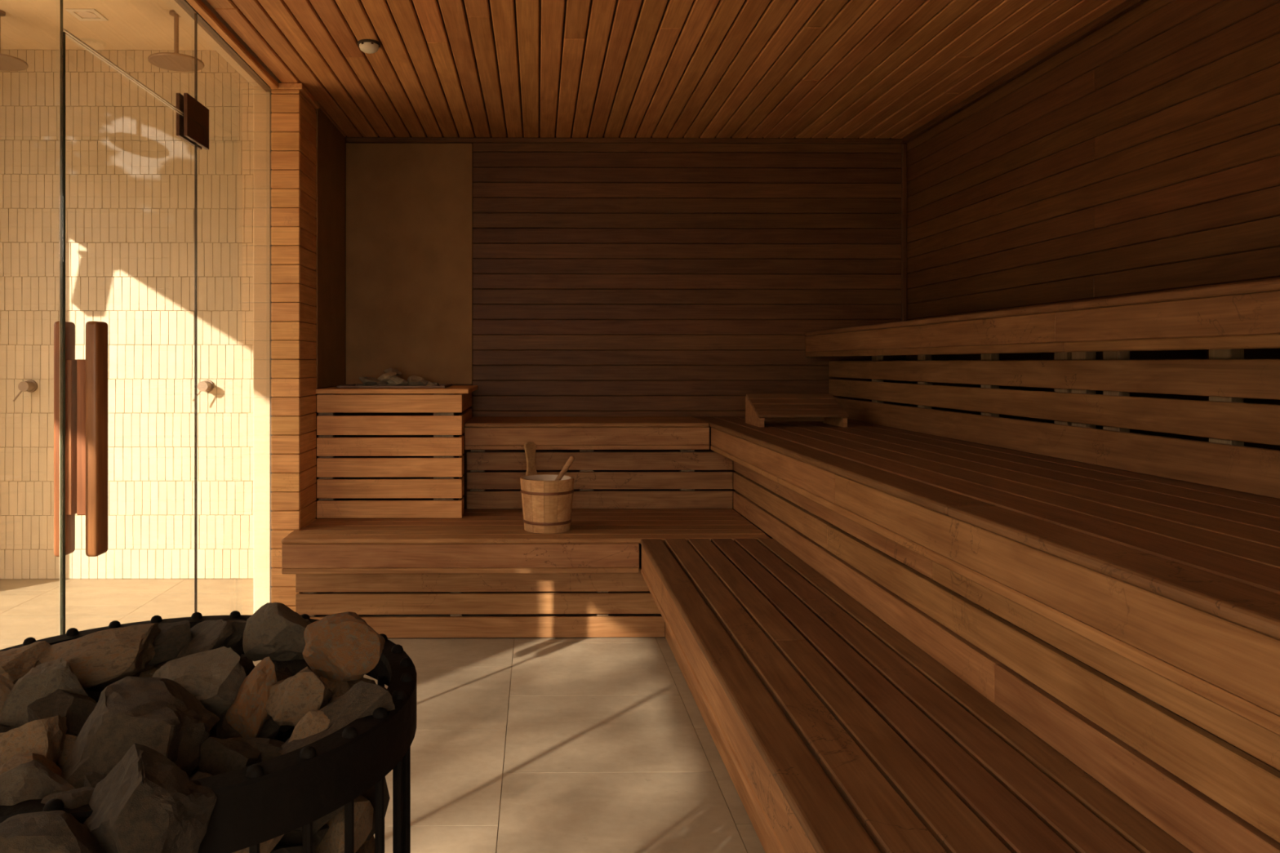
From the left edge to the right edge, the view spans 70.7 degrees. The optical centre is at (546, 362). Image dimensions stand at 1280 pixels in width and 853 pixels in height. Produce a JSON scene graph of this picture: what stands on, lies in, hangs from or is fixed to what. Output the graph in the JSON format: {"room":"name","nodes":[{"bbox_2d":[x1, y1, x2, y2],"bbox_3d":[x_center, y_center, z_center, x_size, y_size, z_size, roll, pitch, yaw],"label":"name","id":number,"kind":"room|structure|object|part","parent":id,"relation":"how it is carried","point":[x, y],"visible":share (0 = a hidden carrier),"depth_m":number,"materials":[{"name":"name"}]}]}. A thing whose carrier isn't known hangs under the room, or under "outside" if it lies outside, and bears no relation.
{"room":"spa","nodes":[
{"label":"spa","id":0,"kind":"room"},
{"bbox_2d":[0,0,215,50],"bbox_3d":[-2.245,-1.760,0.952,2.230,0.120,8.150,0,0,-1],"label":"ceiling","id":1,"kind":"structure","parent":0,"point":[26,24],"depth_m":4.54,"materials":[{"name":"paint"}]},
{"bbox_2d":[0,9,28,71],"bbox_3d":[-2.661,-1.575,4.342,0.254,0.248,0.254,0,0,-1],"label":"shower","id":2,"kind":"object","parent":1,"relation":"hanging from","point":[7,63],"visible":1,"depth_m":4.35,"materials":[{"name":"metal"}]},
{"bbox_2d":[65,8,108,21],"bbox_3d":[-2.246,-1.697,4.377,0.140,0.006,0.140,0,0,-1],"label":"recessed light","id":3,"kind":"object","parent":1,"relation":"in","point":[86,13],"visible":1,"depth_m":4.37,"materials":[{"name":"white plastic"}]},
{"bbox_3d":[-2.304,-1.697,4.376,0.025,0.005,0.089,0,0,-1],"label":"frame","id":4,"kind":"part","parent":3,"relation":"part of","materials":[{"name":"white plastic"}]},
{"bbox_3d":[-2.245,-1.697,4.319,0.140,0.005,0.025,0,0,-1],"label":"frame","id":5,"kind":"part","parent":3,"relation":"part of","materials":[{"name":"white plastic"}]},
{"bbox_3d":[-2.247,-1.697,4.434,0.140,0.005,0.025,0,0,-1],"label":"frame","id":6,"kind":"part","parent":3,"relation":"part of","materials":[{"name":"white plastic"}]},
{"bbox_3d":[-2.188,-1.697,4.377,0.025,0.005,0.089,0,0,-1],"label":"frame","id":7,"kind":"part","parent":3,"relation":"part of","materials":[{"name":"white plastic"}]},
{"bbox_2d":[147,9,204,71],"bbox_3d":[-1.800,-1.575,4.351,0.254,0.248,0.254,0,0,-1],"label":"shower","id":8,"kind":"object","parent":1,"relation":"hanging from","point":[175,61],"visible":0.88,"depth_m":4.34,"materials":[{"name":"metal"}]},
{"bbox_3d":[-1.800,-1.586,4.351,0.022,0.202,0.022,0,0,-1],"label":"arm","id":9,"kind":"part","parent":8,"relation":"part of","materials":[{"name":"metal"}]},
{"bbox_2d":[0,49,253,578],"bbox_3d":[-2.327,-0.260,4.951,2.150,2.880,0.150,0,0,-1],"label":"wall","id":10,"kind":"structure","parent":0,"point":[130,176],"depth_m":4.88,"materials":[{"name":"tile"}]},
{"bbox_2d":[13,379,37,401],"bbox_3d":[-2.813,0.153,4.831,0.089,0.114,0.080,0,0,-1],"label":"shower mixer","id":11,"kind":"object","parent":10,"relation":"attached to","point":[30,386],"visible":1,"depth_m":4.80,"materials":[{"name":"metal"}]},
{"bbox_3d":[-2.834,0.180,4.799,0.048,0.061,0.008,0,0,-12],"label":"lever","id":12,"kind":"part","parent":11,"relation":"part of","materials":[{"name":"metal"}]},
{"bbox_3d":[-2.803,0.130,4.865,0.068,0.068,0.012,0,0,-1],"label":"wall plate","id":13,"kind":"part","parent":11,"relation":"part of","materials":[{"name":"metal"}]},
{"bbox_2d":[191,379,213,401],"bbox_3d":[-1.859,0.153,4.841,0.089,0.114,0.080,0,0,-1],"label":"shower mixer","id":14,"kind":"object","parent":10,"relation":"attached to","point":[206,385],"visible":0.94,"depth_m":4.81,"materials":[{"name":"metal"}]},
{"bbox_3d":[-1.848,0.130,4.875,0.068,0.068,0.012,0,0,-1],"label":"wall plate","id":15,"kind":"part","parent":14,"relation":"part of","materials":[{"name":"metal"}]},
{"bbox_2d":[164,0,281,86],"bbox_3d":[-1.192,-1.455,0.463,0.125,0.490,6.950,0,0,-1],"label":"wall header","id":16,"kind":"structure","parent":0,"point":[173,4],"depth_m":3.38,"materials":[{"name":"paint"}]},
{"bbox_2d":[60,0,62,635],"bbox_3d":[-1.183,-0.008,1.738,0.010,2.368,0.912,0,0,-1],"label":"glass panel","id":17,"kind":"structure","parent":16,"relation":"in","point":[61,1],"depth_m":2.19,"materials":[{"name":"clear glass"}]},
{"bbox_2d":[62,28,183,114],"bbox_3d":[-1.193,-1.004,2.625,0.010,0.376,0.846,0,0,-1],"label":"window","id":18,"kind":"structure","parent":16,"relation":"in","point":[64,29],"depth_m":2.49,"materials":[{"name":"clear glass"}]},
{"bbox_2d":[174,0,271,91],"bbox_3d":[-1.182,-1.199,0.512,0.037,0.021,6.849,0,0,-1],"label":"trim","id":19,"kind":"structure","parent":16,"relation":"attached to","point":[184,4],"depth_m":3.34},
{"bbox_2d":[186,0,278,88],"bbox_3d":[-1.155,-1.199,1.463,0.034,0.025,4.850,0,0,-1],"label":"trim","id":20,"kind":"structure","parent":16,"relation":"attached to","point":[199,6],"depth_m":3.32,"materials":[{"name":"brown wood"}]},
{"bbox_2d":[270,83,345,615],"bbox_3d":[-1.136,-0.016,4.366,0.140,2.392,0.965,0,0,-1],"label":"wall pier","id":21,"kind":"object","parent":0,"point":[308,154],"visible":0.91,"depth_m":3.91,"materials":[{"name":"brown wood"}]},
{"bbox_2d":[194,13,274,613],"bbox_3d":[-1.243,-0.260,3.994,0.098,2.880,1.887,0,0,-1],"label":"wall","id":22,"kind":"structure","parent":21,"relation":"attached to","point":[195,14],"depth_m":3.94,"materials":[{"name":"clear glass"}]},
{"bbox_2d":[53,31,208,635],"bbox_3d":[-1.184,0.145,2.662,0.112,2.054,0.932,0,0,-1],"label":"door","id":23,"kind":"structure","parent":22,"relation":"attached to","point":[85,381],"depth_m":2.25,"materials":[{"name":"clear glass"}]},
{"bbox_3d":[-1.202,0.189,2.269,0.015,0.392,0.036,0,0,-1],"label":"handle mount","id":24,"kind":"part","parent":23,"relation":"part of","materials":[{"name":"brown wood"}]},
{"bbox_3d":[-1.169,0.189,2.270,0.028,0.392,0.036,0,0,-1],"label":"handle mount","id":25,"kind":"part","parent":23,"relation":"part of","materials":[{"name":"brown wood"}]},
{"bbox_3d":[-1.132,-1.199,4.038,0.140,0.025,0.310,0,0,-1],"label":"cap moulding","id":26,"kind":"part","parent":21,"relation":"part of","materials":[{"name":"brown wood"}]},
{"bbox_3d":[-1.088,-0.545,4.515,0.008,1.334,0.638,0,0,-1],"label":"niche panel","id":27,"kind":"part","parent":21,"relation":"part of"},
{"bbox_2d":[0,578,876,852],"bbox_3d":[-0.635,1.220,0.933,5.450,0.080,8.021,0,0,-1],"label":"floor","id":28,"kind":"structure","parent":0,"point":[519,744],"depth_m":2.83,"materials":[{"name":"tile"}]},
{"bbox_2d":[0,610,416,852],"bbox_3d":[-0.420,0.746,0.921,0.554,0.869,0.643,0,0,-1],"label":"heater","id":29,"kind":"object","parent":28,"relation":"on","point":[255,804],"depth_m":0.83,"materials":[{"name":"black metal"}]},
{"bbox_3d":[-0.549,0.394,0.885,0.065,0.072,0.088,0,0,-24],"label":"heater stone","id":30,"kind":"part","parent":29,"relation":"part of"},
{"bbox_3d":[-0.489,0.375,0.858,0.069,0.072,0.062,0,0,21],"label":"heater stone","id":31,"kind":"part","parent":29,"relation":"part of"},
{"bbox_3d":[-0.361,0.367,0.655,0.084,0.077,0.077,0,0,30],"label":"heater stone","id":32,"kind":"part","parent":29,"relation":"part of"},
{"bbox_3d":[-0.374,0.363,0.719,0.045,0.043,0.056,0,0,24],"label":"heater stone","id":33,"kind":"part","parent":29,"relation":"part of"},
{"bbox_3d":[-0.393,0.402,0.813,0.067,0.070,0.056,0,0,41],"label":"heater stone","id":34,"kind":"part","parent":29,"relation":"part of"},
{"bbox_3d":[-0.394,0.372,0.861,0.139,0.116,0.124,0,0,-3],"label":"heater stone","id":35,"kind":"part","parent":29,"relation":"part of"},
{"bbox_3d":[-0.316,0.362,0.708,0.095,0.102,0.090,0,0,31],"label":"heater stone","id":36,"kind":"part","parent":29,"relation":"part of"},
{"bbox_3d":[-0.380,0.363,0.974,0.106,0.088,0.097,0,0,37],"label":"heater stone","id":37,"kind":"part","parent":29,"relation":"part of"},
{"bbox_3d":[-0.413,0.350,1.100,0.091,0.076,0.096,0,0,33],"label":"heater stone","id":38,"kind":"part","parent":29,"relation":"part of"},
{"bbox_3d":[-0.393,0.394,1.123,0.082,0.062,0.063,0,0,6],"label":"heater stone","id":39,"kind":"part","parent":29,"relation":"part of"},
{"bbox_3d":[-0.318,0.396,0.968,0.075,0.066,0.064,0,0,-42],"label":"heater stone","id":40,"kind":"part","parent":29,"relation":"part of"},
{"bbox_3d":[-0.311,0.365,0.956,0.055,0.091,0.059,0,0,30],"label":"heater stone","id":41,"kind":"part","parent":29,"relation":"part of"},
{"bbox_3d":[-0.257,0.398,0.890,0.064,0.053,0.063,0,0,-17],"label":"heater stone","id":42,"kind":"part","parent":29,"relation":"part of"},
{"bbox_3d":[-0.344,0.485,1.125,0.060,0.088,0.081,0,0,-10],"label":"heater stone","id":43,"kind":"part","parent":29,"relation":"part of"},
{"bbox_3d":[-0.313,0.395,1.046,0.067,0.071,0.082,0,0,-23],"label":"heater stone","id":44,"kind":"part","parent":29,"relation":"part of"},
{"bbox_3d":[-0.313,0.481,1.141,0.071,0.072,0.070,0,0,28],"label":"heater stone","id":45,"kind":"part","parent":29,"relation":"part of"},
{"bbox_3d":[-0.257,0.485,0.902,0.073,0.073,0.069,0,0,-17],"label":"heater stone","id":46,"kind":"part","parent":29,"relation":"part of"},
{"bbox_3d":[-0.228,0.384,0.893,0.068,0.073,0.077,0,0,1],"label":"heater stone","id":47,"kind":"part","parent":29,"relation":"part of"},
{"bbox_3d":[-0.232,0.430,0.887,0.075,0.066,0.075,0,0,-15],"label":"heater stone","id":48,"kind":"part","parent":29,"relation":"part of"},
{"bbox_3d":[-0.218,0.367,0.898,0.108,0.078,0.081,0,0,-39],"label":"heater stone","id":49,"kind":"part","parent":29,"relation":"part of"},
{"label":"heater stone","id":50,"kind":"object","parent":29,"relation":"in","visible":0},
{"bbox_2d":[315,795,373,852],"bbox_3d":[-0.214,0.485,0.940,0.051,0.065,0.068,0,0,16],"label":"stone","id":51,"kind":"object","parent":50,"relation":"on","point":[333,842],"visible":0.54,"depth_m":0.92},
{"label":"heater stone","id":52,"kind":"object","parent":29,"relation":"in","visible":0},
{"bbox_2d":[242,602,320,677],"bbox_3d":[-0.318,0.364,1.118,0.104,0.138,0.130,0,0,-6],"label":"stone","id":53,"kind":"object","parent":52,"relation":"on","point":[275,631],"depth_m":1.07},
{"bbox_3d":[-0.318,0.395,1.130,0.072,0.076,0.079,0,0,-38],"label":"heater stone","id":54,"kind":"part","parent":53,"relation":"part of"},
{"bbox_3d":[-0.500,0.474,0.882,0.076,0.081,0.066,-7,-29,-40],"label":"heater stone","id":55,"kind":"object","parent":29,"relation":"in","visible":0},
{"bbox_2d":[0,657,97,769],"bbox_3d":[-0.502,0.375,0.913,0.169,0.112,0.096,0,0,39],"label":"stone","id":56,"kind":"object","parent":55,"relation":"on","point":[44,679],"depth_m":0.92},
{"bbox_3d":[-0.495,0.366,0.923,0.064,0.052,0.073,0,0,-45],"label":"heater stone","id":57,"kind":"part","parent":56,"relation":"part of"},
{"bbox_3d":[-0.471,0.398,0.888,0.074,0.067,0.062,0,0,-20],"label":"heater stone","id":58,"kind":"part","parent":56,"relation":"part of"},
{"label":"heater stone","id":59,"kind":"object","parent":29,"relation":"in","visible":0},
{"bbox_2d":[265,666,338,726],"bbox_3d":[-0.243,0.375,0.964,0.121,0.111,0.108,0,0,-6],"label":"stone","id":60,"kind":"object","parent":59,"relation":"on","point":[290,699],"depth_m":0.92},
{"bbox_3d":[-0.235,0.397,0.965,0.085,0.068,0.066,0,0,45],"label":"heater stone","id":61,"kind":"part","parent":60,"relation":"part of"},
{"label":"heater stone","id":62,"kind":"object","parent":29,"relation":"in","visible":0},
{"bbox_2d":[96,672,140,689],"bbox_3d":[-0.549,0.401,1.115,0.073,0.071,0.081,0,0,11],"label":"stone","id":63,"kind":"object","parent":62,"relation":"on","point":[103,686],"visible":0.02,"depth_m":1.09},
{"bbox_3d":[-0.338,0.478,0.800,0.092,0.075,0.065,-5,45,-13],"label":"heater stone","id":64,"kind":"object","parent":29,"relation":"in","visible":0},
{"bbox_2d":[189,771,212,780],"bbox_3d":[-0.299,0.406,0.813,0.075,0.074,0.066,0,0,4],"label":"stone","id":65,"kind":"object","parent":64,"relation":"on","point":[199,775],"visible":0.08,"depth_m":0.81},
{"label":"heater stone","id":66,"kind":"object","parent":29,"relation":"in","visible":0},
{"bbox_3d":[-0.619,0.397,0.962,0.076,0.070,0.079,17,-23,-13],"label":"heater stone","id":67,"kind":"object","parent":66,"relation":"on","visible":0},
{"bbox_2d":[0,640,50,684],"bbox_3d":[-0.612,0.351,1.010,0.080,0.060,0.068,0,0,-2],"label":"stone","id":68,"kind":"object","parent":67,"relation":"on","point":[20,661],"visible":0.56,"depth_m":1.00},
{"bbox_3d":[-0.499,0.477,0.804,0.080,0.071,0.077,-14,33,-4],"label":"heater stone","id":69,"kind":"object","parent":29,"relation":"in","visible":0},
{"bbox_2d":[0,752,62,776],"bbox_3d":[-0.469,0.394,0.811,0.071,0.078,0.093,0,0,-39],"label":"stone","id":70,"kind":"object","parent":69,"relation":"on","point":[15,761],"visible":0.19,"depth_m":0.81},
{"bbox_3d":[-0.342,0.475,0.892,0.086,0.078,0.072,-27,-38,27],"label":"heater stone","id":71,"kind":"object","parent":29,"relation":"in","visible":0},
{"bbox_2d":[190,737,271,777],"bbox_3d":[-0.311,0.394,0.877,0.111,0.079,0.112,0,0,8],"label":"stone","id":72,"kind":"object","parent":71,"relation":"on","point":[218,756],"depth_m":0.84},
{"bbox_3d":[-0.311,0.403,0.877,0.085,0.062,0.073,0,0,-40],"label":"heater stone","id":73,"kind":"part","parent":72,"relation":"part of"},
{"bbox_3d":[-0.214,0.694,0.983,0.075,0.067,0.073,47,25,22],"label":"heater stone","id":74,"kind":"object","parent":29,"relation":"in","visible":0},
{"bbox_3d":[-0.217,0.617,1.008,0.074,0.058,0.063,39,-25,19],"label":"heater stone","id":75,"kind":"object","parent":74,"relation":"on","visible":0},
{"bbox_2d":[355,777,390,852],"bbox_3d":[-0.218,0.530,1.018,0.063,0.148,0.084,0,0,-31],"label":"stone","id":76,"kind":"object","parent":75,"relation":"on","point":[369,794],"depth_m":1.00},
{"bbox_3d":[-0.222,0.568,1.028,0.051,0.072,0.060,0,0,-28],"label":"heater stone","id":77,"kind":"part","parent":76,"relation":"part of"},
{"label":"heater stone","id":78,"kind":"object","parent":29,"relation":"in","visible":0},
{"bbox_3d":[-0.424,0.551,0.762,0.067,0.062,0.069,13,-26,23],"label":"heater stone","id":79,"kind":"object","parent":78,"relation":"on","visible":0},
{"label":"heater stone","id":80,"kind":"object","parent":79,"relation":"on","visible":0},
{"label":"heater stone","id":81,"kind":"object","parent":80,"relation":"on","visible":0},
{"bbox_2d":[0,760,75,805],"bbox_3d":[-0.418,0.362,0.737,0.067,0.064,0.063,0,0,-38],"label":"stone","id":82,"kind":"object","parent":81,"relation":"on","point":[30,780],"visible":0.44,"depth_m":0.73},
{"bbox_2d":[281,508,770,638],"bbox_3d":[-0.086,0.956,4.089,2.033,0.449,0.759,0,0,-1],"label":"bench","id":83,"kind":"object","parent":28,"relation":"on","point":[482,550],"visible":0.83,"depth_m":3.82,"materials":[{"name":"brown wood"}]},
{"bbox_3d":[-1.020,0.968,3.854,0.050,0.425,0.039,0,0,-1],"label":"post","id":84,"kind":"part","parent":83,"relation":"part of","materials":[{"name":"brown wood"}]},
{"bbox_2d":[315,383,477,518],"bbox_3d":[-0.725,0.422,4.503,0.711,0.616,0.667,0,0,-1],"label":"heater","id":85,"kind":"object","parent":83,"relation":"on","point":[443,424],"visible":0.99,"depth_m":4.19,"materials":[{"name":"brown wood"}]},
{"bbox_3d":[-1.039,0.440,4.222,0.070,0.580,0.029,0,0,-1],"label":"post","id":86,"kind":"part","parent":85,"relation":"part of","materials":[{"name":"brown wood"}]},
{"bbox_2d":[376,381,388,385],"bbox_3d":[-0.814,0.108,4.415,0.051,0.032,0.059,0,0,40],"label":"stone","id":87,"kind":"object","parent":85,"relation":"on","point":[380,383],"visible":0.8,"depth_m":4.40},
{"bbox_2d":[337,393,447,394],"bbox_3d":[-0.757,0.154,4.526,0.510,0.012,0.373,0,0,-1],"label":"tray","id":88,"kind":"object","parent":85,"relation":"on","point":[338,393],"depth_m":4.34,"materials":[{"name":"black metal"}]},
{"bbox_2d":[407,375,424,385],"bbox_3d":[-0.654,0.092,4.470,0.079,0.050,0.100,0,0,-17],"label":"stone","id":89,"kind":"object","parent":85,"relation":"on","point":[413,380],"visible":0.88,"depth_m":4.45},
{"bbox_2d":[417,379,428,385],"bbox_3d":[-0.614,0.103,4.438,0.060,0.030,0.056,0,0,7],"label":"stone","id":90,"kind":"object","parent":85,"relation":"on","point":[421,382],"visible":0.92,"depth_m":4.42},
{"bbox_3d":[-0.487,0.440,4.228,0.095,0.580,0.029,0,0,-1],"label":"post","id":91,"kind":"part","parent":85,"relation":"part of","materials":[{"name":"brown wood"}]},
{"bbox_3d":[-0.581,0.125,4.483,0.081,0.049,0.097,0,0,32],"label":"niche stone","id":92,"kind":"object","parent":85,"relation":"in","visible":0},
{"bbox_2d":[426,381,435,385],"bbox_3d":[-0.574,0.108,4.452,0.053,0.025,0.054,0,0,-38],"label":"stone","id":93,"kind":"object","parent":92,"relation":"on","point":[429,383],"visible":0.59,"depth_m":4.44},
{"bbox_3d":[-0.741,0.122,4.476,0.089,0.046,0.083,0,0,-42],"label":"niche stone","id":94,"kind":"object","parent":85,"relation":"on","visible":0},
{"bbox_2d":[386,376,408,385],"bbox_3d":[-0.749,0.097,4.479,0.108,0.055,0.113,0,0,25],"label":"stone","id":95,"kind":"object","parent":94,"relation":"on","point":[394,380],"visible":0.82,"depth_m":4.44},
{"bbox_2d":[377,371,396,381],"bbox_3d":[-0.791,0.075,4.468,0.089,0.057,0.082,0,0,-41],"label":"stone","id":96,"kind":"object","parent":95,"relation":"on","point":[384,377],"visible":0.87,"depth_m":4.44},
{"bbox_2d":[383,368,401,375],"bbox_3d":[-0.784,0.048,4.515,0.096,0.039,0.073,0,0,38],"label":"stone","id":97,"kind":"object","parent":95,"relation":"on","point":[392,370],"visible":0.84,"depth_m":4.50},
{"bbox_3d":[-0.886,0.122,4.492,0.089,0.046,0.083,0,0,8],"label":"niche stone","id":98,"kind":"object","parent":85,"relation":"in","visible":0},
{"bbox_2d":[359,377,378,385],"bbox_3d":[-0.885,0.101,4.455,0.100,0.055,0.096,0,0,29],"label":"stone","id":99,"kind":"object","parent":98,"relation":"on","point":[366,380],"visible":0.87,"depth_m":4.43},
{"bbox_3d":[-0.390,0.968,3.861,0.050,0.425,0.039,0,0,-1],"label":"post","id":100,"kind":"part","parent":83,"relation":"part of","materials":[{"name":"brown wood"}]},
{"bbox_2d":[520,441,574,533],"bbox_3d":[0.001,0.544,3.920,0.238,0.372,0.238,0,0,-1],"label":"bucket","id":101,"kind":"object","parent":83,"relation":"on","point":[547,502],"visible":0.98,"depth_m":3.83,"materials":[{"name":"brown wood"}]},
{"bbox_2d":[555,455,574,480],"bbox_3d":[0.018,0.553,3.929,0.205,0.290,0.082,0,0,-1],"label":"ladle","id":102,"kind":"object","parent":101,"relation":"in","point":[571,459],"visible":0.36,"depth_m":3.90,"materials":[{"name":"brown wood"}]},
{"bbox_2d":[464,416,733,509],"bbox_3d":[0.262,0.511,4.586,1.324,0.437,0.527,0,0,-1],"label":"bench","id":103,"kind":"object","parent":83,"relation":"on","point":[686,434],"visible":0.98,"depth_m":4.45,"materials":[{"name":"brown wood"}]},
{"bbox_3d":[-0.347,0.523,4.487,0.070,0.413,0.039,0,0,-1],"label":"post","id":104,"kind":"part","parent":103,"relation":"part of","materials":[{"name":"brown wood"}]},
{"bbox_3d":[0.198,0.523,4.493,0.070,0.413,0.039,0,0,-1],"label":"post","id":105,"kind":"part","parent":103,"relation":"part of","materials":[{"name":"brown wood"}]},
{"bbox_3d":[0.703,0.523,4.498,0.070,0.413,0.039,0,0,-1],"label":"post","id":106,"kind":"part","parent":103,"relation":"part of","materials":[{"name":"brown wood"}]},
{"bbox_3d":[0.239,0.968,3.867,0.050,0.425,0.039,0,0,-1],"label":"post","id":107,"kind":"part","parent":83,"relation":"part of","materials":[{"name":"brown wood"}]},
{"bbox_2d":[640,538,1193,852],"bbox_3d":[0.696,0.956,1.446,0.574,0.449,4.768,0,0,-1],"label":"bench","id":108,"kind":"object","parent":28,"relation":"on","point":[924,762],"visible":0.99,"depth_m":1.80,"materials":[{"name":"brown wood"}]},
{"bbox_2d":[692,416,1279,852],"bbox_3d":[1.205,0.511,1.964,0.786,0.437,5.792,0,0,-1],"label":"bench","id":109,"kind":"object","parent":108,"relation":"on","point":[1168,589],"visible":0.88,"depth_m":1.65,"materials":[{"name":"brown wood"}]},
{"bbox_2d":[745,394,848,426],"bbox_3d":[1.154,0.222,4.172,0.407,0.141,0.280,0,0,-1],"label":"headrest cover","id":110,"kind":"object","parent":109,"relation":"on","point":[759,408],"visible":1,"depth_m":4.16,"materials":[{"name":"brown wood"}]},
{"bbox_3d":[0.966,0.228,4.170,0.020,0.130,0.280,0,0,-1],"label":"panel","id":111,"kind":"part","parent":110,"relation":"part of","materials":[{"name":"brown wood"}]},
{"bbox_3d":[1.153,0.237,4.301,0.355,0.090,0.018,0,0,-1],"label":"cross rail","id":112,"kind":"part","parent":110,"relation":"part of","materials":[{"name":"brown wood"}]},
{"bbox_3d":[1.341,0.228,4.174,0.020,0.130,0.280,0,0,-1],"label":"panel","id":113,"kind":"part","parent":110,"relation":"part of","materials":[{"name":"brown wood"}]},
{"bbox_2d":[804,279,1279,498],"bbox_3d":[1.702,0.065,1.969,0.548,0.455,5.793,0,0,-1],"label":"bench","id":114,"kind":"object","parent":109,"relation":"on","point":[1227,320],"visible":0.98,"depth_m":2.46,"materials":[{"name":"brown wood"}]},
{"bbox_3d":[1.574,0.076,4.267,0.032,0.431,0.070,0,0,-1],"label":"post","id":115,"kind":"part","parent":114,"relation":"part of","materials":[{"name":"brown wood"}]},
{"bbox_3d":[1.580,0.076,3.747,0.032,0.431,0.070,0,0,-1],"label":"post","id":116,"kind":"part","parent":114,"relation":"part of","materials":[{"name":"brown wood"}]},
{"bbox_3d":[1.585,0.076,3.207,0.032,0.431,0.070,0,0,-1],"label":"post","id":117,"kind":"part","parent":114,"relation":"part of","materials":[{"name":"brown wood"}]},
{"bbox_3d":[1.590,0.076,2.747,0.032,0.431,0.070,0,0,-1],"label":"post","id":118,"kind":"part","parent":114,"relation":"part of","materials":[{"name":"brown wood"}]},
{"bbox_3d":[1.591,0.076,2.657,0.032,0.431,0.070,0,0,-1],"label":"post","id":119,"kind":"part","parent":114,"relation":"part of","materials":[{"name":"brown wood"}]},
{"bbox_3d":[1.593,0.076,2.507,0.032,0.431,0.070,0,0,-1],"label":"post","id":120,"kind":"part","parent":114,"relation":"part of","materials":[{"name":"brown wood"}]},
{"bbox_3d":[1.597,0.076,2.107,0.032,0.431,0.070,0,0,-1],"label":"post","id":121,"kind":"part","parent":114,"relation":"part of","materials":[{"name":"brown wood"}]},
{"bbox_3d":[0.998,0.523,1.460,0.039,0.413,0.060,0,0,-1],"label":"post","id":122,"kind":"part","parent":109,"relation":"part of","materials":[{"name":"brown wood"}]},
{"bbox_2d":[344,135,906,568],"bbox_3d":[0.379,-0.066,4.897,3.340,2.492,0.135,0,0,-1],"label":"wall","id":123,"kind":"structure","parent":0,"point":[548,277],"depth_m":4.85,"materials":[{"name":"brown wood"}]},
{"bbox_3d":[-0.745,-0.531,4.848,0.680,1.302,0.020,0,0,-1],"label":"niche panel","id":124,"kind":"part","parent":123,"relation":"part of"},
{"bbox_3d":[0.424,-1.198,4.845,3.010,0.027,0.020,0,0,-1],"label":"moulding","id":125,"kind":"part","parent":123,"relation":"part of","materials":[{"name":"brown wood"}]},
{"bbox_3d":[1.936,-0.674,4.857,0.024,1.018,0.024,0,0,-1],"label":"corner moulding","id":126,"kind":"part","parent":123,"relation":"part of","materials":[{"name":"brown wood"}]},
{"bbox_2d":[206,0,1126,138],"bbox_3d":[0.421,-1.272,2.005,3.315,0.120,5.900,0,0,-1],"label":"ceiling","id":127,"kind":"structure","parent":0,"point":[513,68],"depth_m":3.57,"materials":[{"name":"brown wood"}]},
{"bbox_2d":[357,39,380,53],"bbox_3d":[-0.676,-1.195,3.403,0.086,0.034,0.086,0,0,-1],"label":"smoke detector","id":128,"kind":"object","parent":127,"relation":"attached to","point":[366,46],"visible":1,"depth_m":3.38,"materials":[{"name":"white plastic"}]},
{"bbox_2d":[902,0,1279,771],"bbox_3d":[2.022,-0.066,1.976,0.155,2.492,6.010,0,0,-1],"label":"wall","id":129,"kind":"structure","parent":0,"point":[1137,153],"depth_m":3.11,"materials":[{"name":"brown wood"}]},
{"bbox_3d":[1.962,-1.197,1.956,0.034,0.029,5.770,0,0,-1],"label":"moulding","id":130,"kind":"part","parent":129,"relation":"part of","materials":[{"name":"brown wood"}]},
{"label":"heater stone","id":131,"kind":"object","parent":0,"visible":0},
{"bbox_2d":[232,834,315,852],"bbox_3d":[-0.264,0.457,0.823,0.086,0.132,0.111,0,0,26],"label":"stone","id":132,"kind":"object","parent":131,"relation":"on","point":[279,848],"depth_m":0.83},
{"bbox_3d":[-0.268,0.422,0.814,0.074,0.063,0.065,0,0,-45],"label":"heater stone","id":133,"kind":"part","parent":132,"relation":"part of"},
{"label":"heater stone","id":134,"kind":"object","parent":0,"visible":0},
{"bbox_2d":[39,622,160,702],"bbox_3d":[-0.529,0.368,1.039,0.135,0.120,0.111,0,0,-1],"label":"stone","id":135,"kind":"object","parent":134,"relation":"on","point":[101,657],"depth_m":1.02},
{"bbox_3d":[-0.547,0.394,1.033,0.067,0.068,0.075,0,0,-38],"label":"heater stone","id":136,"kind":"part","parent":135,"relation":"part of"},
{"bbox_3d":[-0.236,0.427,1.048,0.060,0.080,0.077,-40,-31,7],"label":"heater stone","id":137,"kind":"object","parent":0,"visible":0},
{"bbox_2d":[302,611,385,697],"bbox_3d":[-0.236,0.361,1.036,0.098,0.152,0.131,0,0,-22],"label":"stone","id":138,"kind":"object","parent":137,"relation":"on","point":[340,647],"depth_m":0.99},
{"bbox_3d":[-0.241,0.401,1.049,0.078,0.071,0.086,0,0,-6],"label":"heater stone","id":139,"kind":"part","parent":138,"relation":"part of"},
{"bbox_3d":[-0.464,0.491,1.171,0.071,0.064,0.069,-34,-4,-5],"label":"heater stone","id":140,"kind":"object","parent":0,"visible":0},
{"bbox_3d":[-0.488,0.428,1.151,0.077,0.056,0.061,-2,-41,-40],"label":"heater stone","id":141,"kind":"object","parent":140,"relation":"on","visible":0},
{"bbox_2d":[139,620,192,677],"bbox_3d":[-0.478,0.370,1.110,0.106,0.109,0.107,0,0,-28],"label":"stone","id":142,"kind":"object","parent":141,"relation":"on","point":[172,638],"depth_m":1.07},
{"bbox_3d":[-0.477,0.394,1.114,0.072,0.061,0.078,0,0,-1],"label":"heater stone","id":143,"kind":"part","parent":142,"relation":"part of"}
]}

